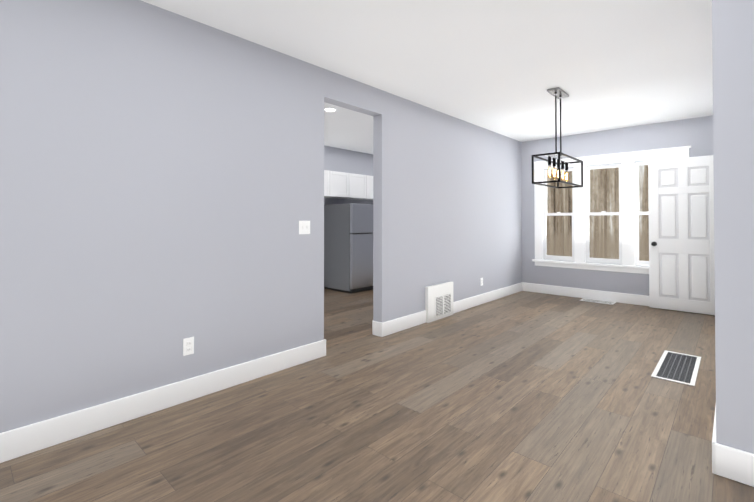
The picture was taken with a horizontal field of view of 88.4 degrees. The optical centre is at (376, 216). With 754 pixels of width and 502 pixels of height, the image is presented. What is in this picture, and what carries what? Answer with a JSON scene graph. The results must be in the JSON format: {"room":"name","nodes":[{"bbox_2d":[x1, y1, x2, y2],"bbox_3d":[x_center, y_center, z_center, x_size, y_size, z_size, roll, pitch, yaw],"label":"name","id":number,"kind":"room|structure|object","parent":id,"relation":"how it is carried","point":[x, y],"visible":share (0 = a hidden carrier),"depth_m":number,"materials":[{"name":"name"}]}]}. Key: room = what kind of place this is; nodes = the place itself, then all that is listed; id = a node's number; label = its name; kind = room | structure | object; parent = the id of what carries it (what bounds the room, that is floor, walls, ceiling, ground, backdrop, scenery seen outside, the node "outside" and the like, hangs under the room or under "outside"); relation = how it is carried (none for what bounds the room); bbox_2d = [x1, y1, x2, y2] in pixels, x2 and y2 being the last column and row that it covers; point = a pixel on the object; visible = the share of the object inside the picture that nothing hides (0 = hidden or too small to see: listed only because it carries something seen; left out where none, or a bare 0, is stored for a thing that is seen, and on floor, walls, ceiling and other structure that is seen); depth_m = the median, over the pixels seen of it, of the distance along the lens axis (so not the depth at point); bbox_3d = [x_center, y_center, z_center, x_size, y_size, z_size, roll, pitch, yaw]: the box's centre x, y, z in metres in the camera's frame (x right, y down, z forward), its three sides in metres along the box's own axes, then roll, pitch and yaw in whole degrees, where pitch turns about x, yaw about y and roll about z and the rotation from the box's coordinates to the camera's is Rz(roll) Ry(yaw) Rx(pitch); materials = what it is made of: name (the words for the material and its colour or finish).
{"room":"empty dining room","nodes":[
{"label":"empty dining room","id":0,"kind":"room"},
{"bbox_2d":[0,0,521,432],"bbox_3d":[-0.590,-0.044,3.420,0.120,2.563,8.993,-1,-1,43],"label":"wall","id":1,"kind":"structure","parent":0,"point":[205,169],"depth_m":2.57,"materials":[{"name":"paint"}]},
{"bbox_2d":[0,340,324,462],"bbox_3d":[-2.026,1.145,1.746,0.016,0.145,4.605,-1,-1,43],"label":"baseboard","id":2,"kind":"structure","parent":1,"relation":"attached to","point":[28,439],"depth_m":2.36,"materials":[{"name":"white wood"}]},
{"bbox_2d":[183,337,193,355],"bbox_3d":[-1.258,0.868,2.589,0.008,0.114,0.070,-1,-1,43],"label":"electrical outlet","id":3,"kind":"object","parent":1,"relation":"attached to","point":[188,346],"visible":1,"depth_m":2.59,"materials":[{"name":"white plastic"}]},
{"bbox_2d":[299,221,309,233],"bbox_3d":[-0.612,0.093,3.294,0.016,0.116,0.116,-1,-1,43],"label":"switch plate","id":4,"kind":"object","parent":1,"relation":"attached to","point":[304,227],"visible":1,"depth_m":3.29,"materials":[{"name":"white plastic"}]},
{"bbox_2d":[323,339,325,355],"bbox_3d":[-0.511,1.166,3.481,0.136,0.145,0.032,-1,-1,43],"label":"baseboard","id":5,"kind":"structure","parent":1,"relation":"attached to","point":[324,347],"depth_m":3.44,"materials":[{"name":"white wood"}]},
{"bbox_2d":[372,321,383,336],"bbox_3d":[0.012,1.172,4.048,0.136,0.145,0.032,-1,-1,43],"label":"baseboard","id":6,"kind":"structure","parent":1,"relation":"attached to","point":[377,328],"depth_m":4.02,"materials":[{"name":"white wood"}]},
{"bbox_2d":[425,281,452,322],"bbox_3d":[0.776,1.043,4.765,0.052,0.420,0.560,-1,-1,43],"label":"air vent","id":7,"kind":"object","parent":1,"relation":"in","point":[438,301],"visible":1,"depth_m":4.71,"materials":[{"name":"white metal"}]},
{"bbox_2d":[383,282,522,335],"bbox_3d":[1.281,1.187,5.338,0.016,0.145,3.617,-1,-1,43],"label":"baseboard","id":8,"kind":"structure","parent":1,"relation":"attached to","point":[402,323],"depth_m":5.12,"materials":[{"name":"white wood"}]},
{"bbox_2d":[324,146,372,204],"bbox_3d":[-1.636,-0.010,6.341,0.120,2.563,6.113,-1,-1,43],"label":"wall","id":9,"kind":"structure","parent":0,"point":[345,160],"depth_m":7.42,"materials":[{"name":"paint"}]},
{"bbox_2d":[324,170,331,197],"bbox_3d":[-1.087,-0.568,6.593,0.345,0.444,0.568,-1,-1,43],"label":"upper cabinet","id":10,"kind":"object","parent":9,"relation":"attached to","point":[327,174],"depth_m":6.62,"materials":[{"name":"white wood"}]},
{"bbox_2d":[332,171,351,197],"bbox_3d":[-0.782,-0.564,6.924,0.345,0.444,0.568,-1,-1,43],"label":"upper cabinet","id":11,"kind":"object","parent":9,"relation":"attached to","point":[342,185],"depth_m":6.86,"materials":[{"name":"white wood"}]},
{"bbox_2d":[352,174,367,199],"bbox_3d":[-0.477,-0.561,7.255,0.345,0.444,0.568,-1,-1,43],"label":"upper cabinet","id":12,"kind":"object","parent":9,"relation":"attached to","point":[359,182],"depth_m":7.18,"materials":[{"name":"white wood"}]},
{"bbox_2d":[360,175,372,199],"bbox_3d":[-0.172,-0.557,7.586,0.345,0.444,0.568,-1,-1,43],"label":"upper cabinet","id":13,"kind":"object","parent":9,"relation":"attached to","point":[370,178],"depth_m":7.40,"materials":[{"name":"white wood"}]},
{"bbox_2d":[0,289,753,501],"bbox_3d":[0.522,1.275,2.381,8.640,0.100,9.233,-1,-1,43],"label":"floor","id":14,"kind":"structure","parent":0,"point":[524,396],"depth_m":2.26,"materials":[{"name":"brown wood"}]},
{"bbox_2d":[324,203,372,292],"bbox_3d":[-0.478,0.526,6.864,0.787,1.502,0.640,-1,-1,43],"label":"fridge","id":15,"kind":"object","parent":14,"relation":"on","point":[348,248],"visible":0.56,"depth_m":6.57,"materials":[{"name":"grey metal"}]},
{"bbox_2d":[579,298,615,304],"bbox_3d":[3.281,1.262,5.761,0.440,0.006,0.220,-1,-1,43],"label":"floor vent","id":16,"kind":"object","parent":14,"relation":"in","point":[598,301],"visible":1,"depth_m":5.75,"materials":[{"name":"grey metal"}]},
{"bbox_2d":[651,350,700,385],"bbox_3d":[2.477,1.232,3.190,0.260,0.006,0.810,-1,-1,43],"label":"floor vent","id":17,"kind":"object","parent":14,"relation":"in","point":[681,368],"visible":1,"depth_m":3.14,"materials":[{"name":"grey metal"}]},
{"bbox_2d":[141,0,712,153],"bbox_3d":[0.522,-1.388,2.412,8.640,0.100,9.233,-1,-1,43],"label":"ceiling","id":18,"kind":"structure","parent":0,"point":[501,67],"depth_m":3.16,"materials":[{"name":"paint"}]},
{"bbox_2d":[324,108,336,111],"bbox_3d":[-0.576,-1.306,4.746,0.170,0.008,0.170,-1,-1,43],"label":"recessed light","id":19,"kind":"object","parent":18,"relation":"in","point":[330,109],"visible":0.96,"depth_m":4.73,"materials":[{"name":"white"}]},
{"bbox_2d":[532,87,582,188],"bbox_3d":[1.920,-0.822,4.100,0.270,0.991,0.780,-1,-1,43],"label":"chandelier","id":20,"kind":"object","parent":18,"relation":"hanging from","point":[559,93],"visible":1,"depth_m":4.04,"materials":[{"name":"black metal"}]},
{"bbox_2d":[522,115,712,295],"bbox_3d":[4.020,-0.021,5.370,4.022,2.563,0.120,-1,-1,43],"label":"wall","id":21,"kind":"structure","parent":0,"point":[645,137],"depth_m":5.87,"materials":[{"name":"paint"}]},
{"bbox_2d":[523,282,648,305],"bbox_3d":[3.459,1.192,5.780,2.621,0.145,0.016,-1,-1,43],"label":"baseboard","id":22,"kind":"structure","parent":21,"relation":"attached to","point":[634,299],"depth_m":5.96,"materials":[{"name":"white wood"}]},
{"bbox_2d":[532,146,690,273],"bbox_3d":[3.434,-0.057,5.869,2.100,1.745,0.180,-1,-1,43],"label":"window","id":23,"kind":"structure","parent":21,"relation":"in","point":[588,246],"depth_m":5.88,"materials":[{"name":"white wood"}]},
{"bbox_2d":[543,168,574,260],"bbox_3d":[2.969,-0.034,6.316,0.490,1.490,0.078,-1,-1,43],"label":"window","id":24,"kind":"structure","parent":23,"relation":"in","point":[556,257],"depth_m":6.33,"materials":[{"name":"white wood"}]},
{"bbox_2d":[635,161,648,265],"bbox_3d":[3.918,-0.044,5.442,0.490,1.490,0.078,-1,-1,43],"label":"window","id":25,"kind":"structure","parent":23,"relation":"in","point":[637,228],"depth_m":5.57,"materials":[{"name":"white wood"}]},
{"bbox_2d":[712,0,750,452],"bbox_3d":[2.758,-0.049,3.010,0.120,2.563,3.255,-1,-1,43],"label":"wall","id":26,"kind":"structure","parent":0,"point":[731,237],"depth_m":1.81,"materials":[{"name":"paint"}]},
{"bbox_2d":[712,406,715,473],"bbox_3d":[2.672,1.160,3.003,0.016,0.145,3.181,-1,-1,43],"label":"baseboard","id":27,"kind":"structure","parent":26,"relation":"attached to","point":[714,435],"depth_m":1.92,"materials":[{"name":"white wood"}]},
{"bbox_2d":[746,0,753,453],"bbox_3d":[2.811,-0.074,0.831,2.911,2.563,0.120,-1,-1,43],"label":"wall","id":28,"kind":"structure","parent":0,"point":[750,48],"depth_m":1.77,"materials":[{"name":"paint"}]},
{"bbox_2d":[712,443,753,486],"bbox_3d":[2.715,1.135,0.812,3.047,0.145,0.016,-1,-1,43],"label":"baseboard","id":29,"kind":"structure","parent":28,"relation":"attached to","point":[734,464],"depth_m":1.79,"materials":[{"name":"white wood"}]},
{"label":"outside","id":30,"kind":"structure","parent":0,"visible":0},
{"bbox_2d":[546,165,648,260],"bbox_3d":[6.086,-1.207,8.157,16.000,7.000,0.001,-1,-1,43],"label":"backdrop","id":31,"kind":"structure","parent":30,"point":[595,247],"depth_m":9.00,"materials":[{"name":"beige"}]},
{"bbox_3d":[4.126,-1.067,4.508,0.120,0.493,0.785,-1,-1,43],"label":"wall","id":32,"kind":"structure","parent":0,"visible":0},
{"bbox_2d":[648,155,714,314],"bbox_3d":[4.044,0.237,5.103,0.766,2.020,0.179,-1,-1,43],"label":"door","id":33,"kind":"structure","parent":32,"relation":"in","point":[681,238],"depth_m":5.10,"materials":[{"name":"white wood"}]}
]}

